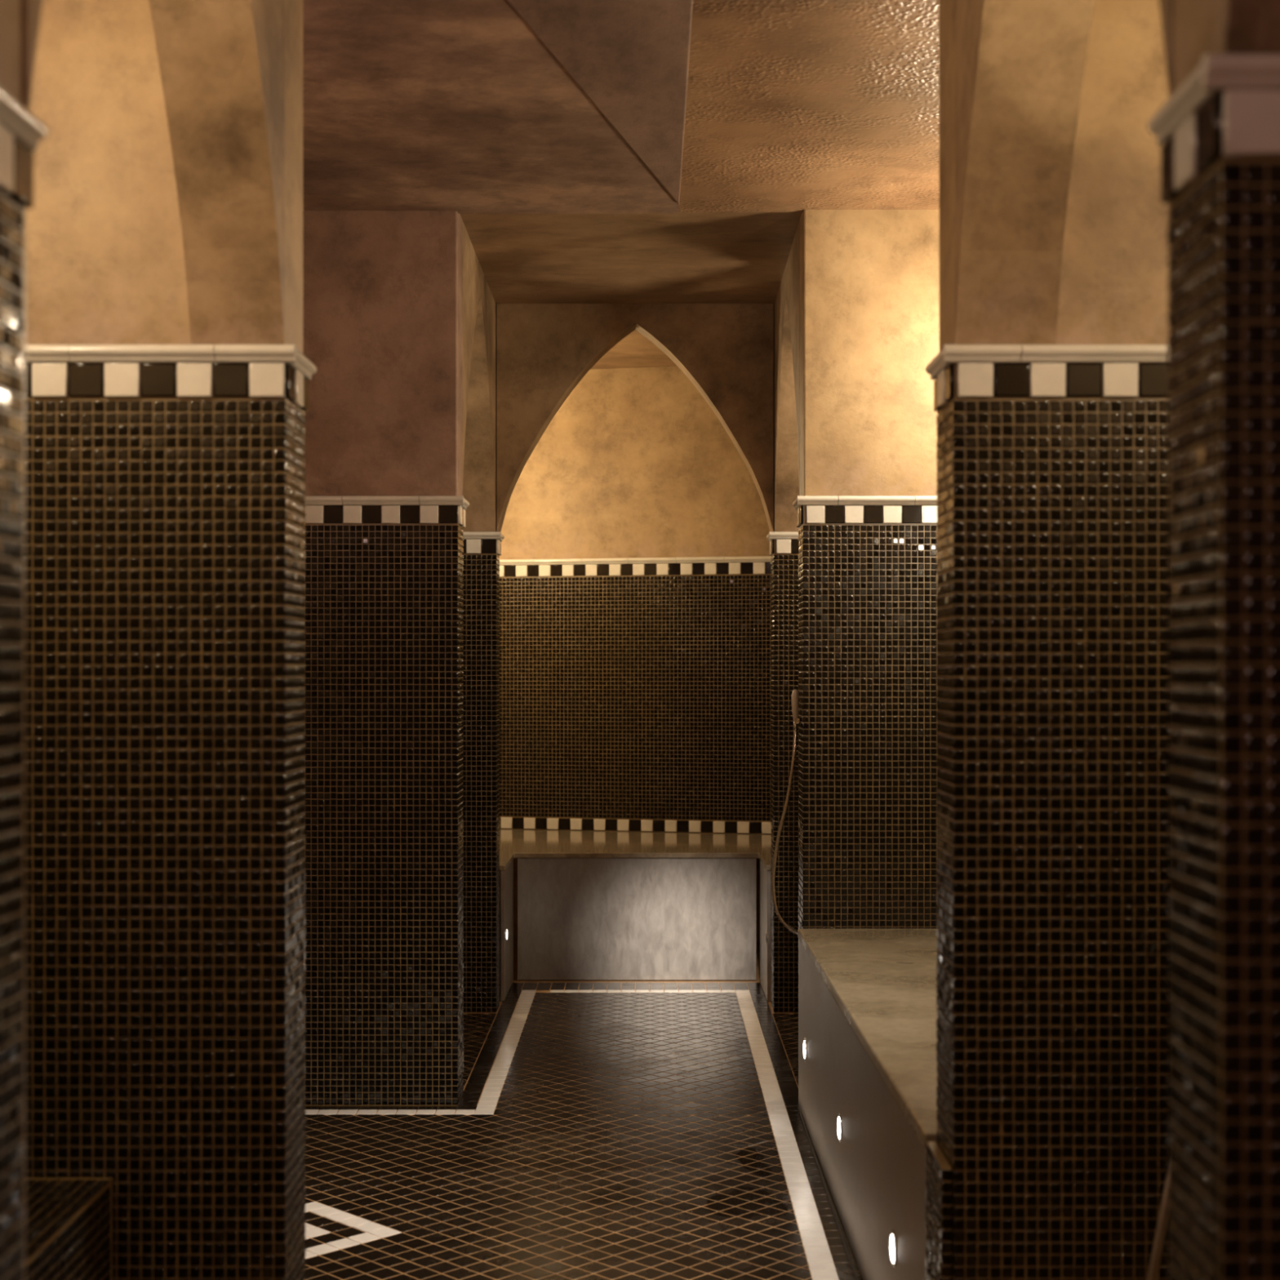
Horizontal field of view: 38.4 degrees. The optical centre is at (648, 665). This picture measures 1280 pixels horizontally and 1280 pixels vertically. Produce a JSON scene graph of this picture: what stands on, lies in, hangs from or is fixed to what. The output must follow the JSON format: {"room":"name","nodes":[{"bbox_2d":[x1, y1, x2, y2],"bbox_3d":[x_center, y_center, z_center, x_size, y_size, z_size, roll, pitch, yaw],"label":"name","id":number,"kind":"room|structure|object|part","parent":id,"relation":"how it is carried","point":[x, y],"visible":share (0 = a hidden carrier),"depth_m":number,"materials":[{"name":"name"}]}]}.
{"room":"spa","nodes":[
{"label":"spa","id":0,"kind":"room"},
{"bbox_2d":[21,0,284,344],"bbox_3d":[-0.682,-1.024,2.425,0.155,0.992,1.263,0,0,0],"label":"wall","id":1,"kind":"structure","parent":0,"point":[221,63],"depth_m":2.94,"materials":[{"name":"paint"}]},
{"bbox_2d":[462,220,495,531],"bbox_3d":[-0.682,-0.987,6.618,0.162,0.917,1.376,0,0,0],"label":"wall","id":2,"kind":"structure","parent":0,"point":[478,304],"depth_m":7.04,"materials":[{"name":"paint"}]},
{"bbox_2d":[305,941,862,1279],"bbox_3d":[0.000,1.439,3.950,3.240,0.122,11.100,0,0,0],"label":"floor","id":3,"kind":"structure","parent":0,"point":[393,1193],"depth_m":5.16,"materials":[{"name":"brown tile"}]},
{"bbox_2d":[0,85,46,1279],"bbox_3d":[-1.044,0.424,1.691,0.913,1.912,0.208,0,0,0],"label":"tiled pillar","id":4,"kind":"structure","parent":3,"relation":"on","point":[20,131],"depth_m":1.75,"materials":[{"name":"brown tile"}]},
{"bbox_3d":[-0.597,-0.517,1.701,0.020,0.030,0.186,0,0,0],"label":"cornice","id":5,"kind":"part","parent":4,"relation":"part of","materials":[{"name":"beige ceramic"}]},
{"bbox_2d":[26,1177,112,1279],"bbox_3d":[-1.190,1.112,2.425,0.610,0.535,1.241,0,0,0],"label":"tiled bench","id":6,"kind":"object","parent":3,"relation":"on","point":[69,1220],"visible":0.77,"depth_m":2.89,"materials":[{"name":"brown tile"}]},
{"bbox_2d":[26,344,316,1279],"bbox_3d":[-1.042,0.424,3.131,0.917,1.912,0.201,0,0,0],"label":"tiled pillar","id":7,"kind":"structure","parent":3,"relation":"on","point":[166,656],"depth_m":3.05,"materials":[{"name":"brown tile"}]},
{"bbox_3d":[-1.077,-0.517,3.041,0.238,0.030,0.020,0,0,0],"label":"cornice","id":8,"kind":"part","parent":7,"relation":"part of","materials":[{"name":"beige ceramic"}]},
{"bbox_3d":[-0.837,-0.517,3.041,0.238,0.030,0.020,0,0,0],"label":"cornice","id":9,"kind":"part","parent":7,"relation":"part of","materials":[{"name":"beige ceramic"}]},
{"bbox_3d":[-0.650,-0.517,3.041,0.131,0.030,0.020,0,0,0],"label":"cornice","id":10,"kind":"part","parent":7,"relation":"part of","materials":[{"name":"beige ceramic"}]},
{"bbox_3d":[-0.593,-0.517,3.142,0.020,0.030,0.179,0,0,0],"label":"cornice","id":11,"kind":"part","parent":7,"relation":"part of","materials":[{"name":"beige ceramic"}]},
{"bbox_2d":[305,495,469,1106],"bbox_3d":[-1.039,0.424,5.837,0.922,1.912,0.191,0,0,0],"label":"tiled pillar","id":12,"kind":"structure","parent":3,"relation":"on","point":[384,575],"depth_m":5.76,"materials":[{"name":"brown tile"}]},
{"bbox_3d":[-1.077,-0.517,5.751,0.238,0.030,0.020,0,0,0],"label":"cornice","id":13,"kind":"part","parent":12,"relation":"part of","materials":[{"name":"beige ceramic"}]},
{"bbox_3d":[-0.837,-0.517,5.751,0.238,0.030,0.020,0,0,0],"label":"cornice","id":14,"kind":"part","parent":12,"relation":"part of","materials":[{"name":"beige ceramic"}]},
{"bbox_3d":[-0.648,-0.517,5.751,0.136,0.030,0.020,0,0,0],"label":"cornice","id":15,"kind":"part","parent":12,"relation":"part of","materials":[{"name":"beige ceramic"}]},
{"bbox_3d":[-0.588,-0.517,5.846,0.020,0.030,0.169,0,0,0],"label":"cornice","id":16,"kind":"part","parent":12,"relation":"part of","materials":[{"name":"beige ceramic"}]},
{"bbox_2d":[462,531,504,1013],"bbox_3d":[-1.042,0.424,7.368,0.915,1.912,0.174,0,0,0],"label":"tiled pillar","id":17,"kind":"structure","parent":3,"relation":"on","point":[482,553],"depth_m":7.30,"materials":[{"name":"brown tile"}]},
{"bbox_3d":[-0.715,-0.517,7.291,0.256,0.030,0.020,0,0,0],"label":"cornice","id":18,"kind":"part","parent":17,"relation":"part of","materials":[{"name":"beige ceramic"}]},
{"bbox_3d":[-0.595,-0.517,7.378,0.020,0.030,0.152,0,0,0],"label":"cornice","id":19,"kind":"part","parent":17,"relation":"part of","materials":[{"name":"beige ceramic"}]},
{"bbox_2d":[499,828,771,1001],"bbox_3d":[-0.060,1.099,8.417,2.160,0.562,1.773,0,0,0],"label":"bench","id":20,"kind":"object","parent":3,"relation":"on","point":[593,905],"visible":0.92,"depth_m":8.05,"materials":[{"name":"stone"}]},
{"bbox_3d":[-0.600,1.109,7.796,0.018,0.535,0.502,0,0,0],"label":"panel","id":21,"kind":"part","parent":20,"relation":"part of","materials":[{"name":"stone"}]},
{"bbox_3d":[-0.052,1.109,8.056,1.046,0.535,0.018,0,0,0],"label":"panel","id":22,"kind":"part","parent":20,"relation":"part of","materials":[{"name":"stone"}]},
{"bbox_3d":[0.494,1.109,7.796,0.018,0.535,0.502,0,0,0],"label":"panel","id":23,"kind":"part","parent":20,"relation":"part of","materials":[{"name":"stone"}]},
{"bbox_2d":[766,531,799,1013],"bbox_3d":[0.988,0.424,7.368,1.024,1.912,0.174,0,0,0],"label":"tiled pillar","id":24,"kind":"structure","parent":3,"relation":"on","point":[784,547],"depth_m":7.30,"materials":[{"name":"brown tile"}]},
{"bbox_3d":[0.486,-0.517,7.378,0.020,0.030,0.152,0,0,0],"label":"cornice","id":25,"kind":"part","parent":24,"relation":"part of","materials":[{"name":"beige ceramic"}]},
{"bbox_3d":[0.606,-0.517,7.291,0.256,0.030,0.020,0,0,0],"label":"cornice","id":26,"kind":"part","parent":24,"relation":"part of","materials":[{"name":"beige ceramic"}]},
{"bbox_2d":[771,688,800,934],"bbox_3d":[0.444,0.482,5.839,0.108,0.813,0.037,0,0,0],"label":"shower","id":27,"kind":"object","parent":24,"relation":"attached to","point":[797,720],"visible":0.86,"depth_m":5.83,"materials":[{"name":"gold plastic"}]},
{"bbox_2d":[792,495,937,928],"bbox_3d":[0.982,0.424,5.837,1.037,1.912,0.191,0,0,0],"label":"tiled pillar","id":28,"kind":"structure","parent":3,"relation":"on","point":[868,610],"depth_m":5.76,"materials":[{"name":"brown tile"}]},
{"bbox_3d":[0.473,-0.517,5.846,0.020,0.030,0.169,0,0,0],"label":"cornice","id":29,"kind":"part","parent":28,"relation":"part of","materials":[{"name":"beige ceramic"}]},
{"bbox_3d":[0.528,-0.517,5.751,0.126,0.030,0.020,0,0,0],"label":"cornice","id":30,"kind":"part","parent":28,"relation":"part of","materials":[{"name":"beige ceramic"}]},
{"bbox_3d":[0.712,-0.517,5.751,0.238,0.030,0.020,0,0,0],"label":"cornice","id":31,"kind":"part","parent":28,"relation":"part of","materials":[{"name":"beige ceramic"}]},
{"bbox_3d":[0.952,-0.517,5.751,0.238,0.030,0.020,0,0,0],"label":"cornice","id":32,"kind":"part","parent":28,"relation":"part of","materials":[{"name":"beige ceramic"}]},
{"bbox_2d":[797,928,937,1279],"bbox_3d":[0.979,1.101,4.496,1.032,0.558,2.520,0,0,0],"label":"stone bench","id":33,"kind":"object","parent":3,"relation":"on","point":[868,1011],"visible":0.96,"depth_m":4.34,"materials":[{"name":"stone"}]},
{"bbox_2d":[924,1141,952,1279],"bbox_3d":[0.494,1.107,3.142,0.020,0.545,0.180,0,0,0],"label":"plinth","id":34,"kind":"object","parent":3,"relation":"on","point":[939,1172],"visible":1,"depth_m":3.10,"materials":[{"name":"brown tile"}]},
{"bbox_2d":[925,344,1168,1279],"bbox_3d":[0.993,0.424,3.131,1.014,1.912,0.201,0,0,0],"label":"tiled pillar","id":35,"kind":"structure","parent":3,"relation":"on","point":[1052,478],"depth_m":3.05,"materials":[{"name":"brown tile"}]},
{"bbox_3d":[0.496,-0.517,3.142,0.020,0.030,0.179,0,0,0],"label":"cornice","id":36,"kind":"part","parent":35,"relation":"part of","materials":[{"name":"beige ceramic"}]},
{"bbox_3d":[0.551,-0.517,3.041,0.126,0.030,0.020,0,0,0],"label":"cornice","id":37,"kind":"part","parent":35,"relation":"part of","materials":[{"name":"beige ceramic"}]},
{"bbox_3d":[0.735,-0.517,3.041,0.238,0.030,0.020,0,0,0],"label":"cornice","id":38,"kind":"part","parent":35,"relation":"part of","materials":[{"name":"beige ceramic"}]},
{"bbox_3d":[0.975,-0.517,3.041,0.238,0.030,0.020,0,0,0],"label":"cornice","id":39,"kind":"part","parent":35,"relation":"part of","materials":[{"name":"beige ceramic"}]},
{"bbox_2d":[1146,1161,1168,1279],"bbox_3d":[0.812,0.703,2.813,0.017,1.352,0.593,0,0,42],"label":"leaning pole","id":40,"kind":"object","parent":3,"relation":"on","point":[1162,1219],"visible":0.02,"depth_m":2.76,"materials":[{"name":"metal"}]},
{"bbox_2d":[1147,53,1279,1279],"bbox_3d":[0.991,0.424,1.681,1.019,1.912,0.188,0,0,0],"label":"tiled pillar","id":41,"kind":"structure","parent":3,"relation":"on","point":[1218,133],"depth_m":1.61,"materials":[{"name":"brown tile"}]},
{"bbox_3d":[0.491,-0.517,1.691,0.020,0.030,0.166,0,0,0],"label":"cornice","id":42,"kind":"part","parent":41,"relation":"part of","materials":[{"name":"beige ceramic"}]},
{"bbox_3d":[0.611,-0.517,1.597,0.256,0.030,0.020,0,0,0],"label":"cornice","id":43,"kind":"part","parent":41,"relation":"part of","materials":[{"name":"beige ceramic"}]},
{"bbox_2d":[26,0,1168,353],"bbox_3d":[0.000,-1.024,3.143,3.000,0.992,0.174,0,0,0],"label":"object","id":44,"kind":"structure","parent":0,"point":[105,264],"depth_m":3.06,"materials":[{"name":"paint"}]},
{"bbox_2d":[0,0,1224,104],"bbox_3d":[0.000,-1.024,1.702,3.000,0.992,0.181,0,0,0],"label":"wall","id":45,"kind":"structure","parent":0,"point":[1198,25],"depth_m":1.73,"materials":[{"name":"paint"}]},
{"bbox_2d":[302,0,939,368],"bbox_3d":[0.000,-1.502,6.385,3.240,0.175,6.330,0,0,0],"label":"ceiling","id":46,"kind":"structure","parent":0,"point":[461,106],"depth_m":4.89,"materials":[{"name":"paint"}]},
{"bbox_2d":[302,209,939,495],"bbox_3d":[0.000,-0.987,5.848,3.000,0.917,0.164,0,0,0],"label":"wall","id":47,"kind":"structure","parent":0,"point":[382,290],"depth_m":5.77,"materials":[{"name":"brown paint"}]},
{"bbox_2d":[495,303,774,531],"bbox_3d":[0.000,-0.997,7.383,3.000,0.937,0.155,0,0,0],"label":"wall","id":48,"kind":"structure","parent":0,"point":[544,351],"depth_m":7.31,"materials":[{"name":"paint"}]},
{"bbox_2d":[499,366,771,949],"bbox_3d":[0.000,-0.055,9.218,3.000,2.870,0.964,0,0,0],"label":"wall","id":49,"kind":"structure","parent":0,"point":[635,570],"depth_m":9.07,"materials":[{"name":"tile"}]},
{"bbox_3d":[-0.686,-0.517,9.196,0.238,0.030,0.020,0,0,12],"label":"cornice","id":50,"kind":"part","parent":49,"relation":"part of","materials":[{"name":"beige ceramic"}]},
{"bbox_3d":[-0.451,-0.517,9.145,0.238,0.030,0.020,0,0,12],"label":"cornice","id":51,"kind":"part","parent":49,"relation":"part of","materials":[{"name":"beige ceramic"}]},
{"bbox_3d":[-0.217,-0.517,9.093,0.238,0.030,0.020,0,0,12],"label":"cornice","id":52,"kind":"part","parent":49,"relation":"part of","materials":[{"name":"beige ceramic"}]},
{"bbox_3d":[0.017,-0.517,9.041,0.238,0.030,0.020,0,0,12],"label":"cornice","id":53,"kind":"part","parent":49,"relation":"part of","materials":[{"name":"beige ceramic"}]},
{"bbox_3d":[0.252,-0.517,8.990,0.238,0.030,0.020,0,0,12],"label":"cornice","id":54,"kind":"part","parent":49,"relation":"part of","materials":[{"name":"beige ceramic"}]},
{"bbox_3d":[0.486,-0.517,8.938,0.238,0.030,0.020,0,0,12],"label":"cornice","id":55,"kind":"part","parent":49,"relation":"part of","materials":[{"name":"beige ceramic"}]},
{"bbox_2d":[774,219,799,531],"bbox_3d":[0.570,-0.987,6.618,0.168,0.917,1.376,0,0,0],"label":"wall","id":56,"kind":"structure","parent":0,"point":[787,303],"depth_m":7.02,"materials":[{"name":"paint"}]},
{"bbox_2d":[955,0,1279,344],"bbox_3d":[0.590,-1.024,1.698,0.172,0.992,2.716,0,0,0],"label":"wall","id":57,"kind":"structure","parent":0,"point":[1020,64],"depth_m":2.93,"materials":[{"name":"paint"}]}
]}

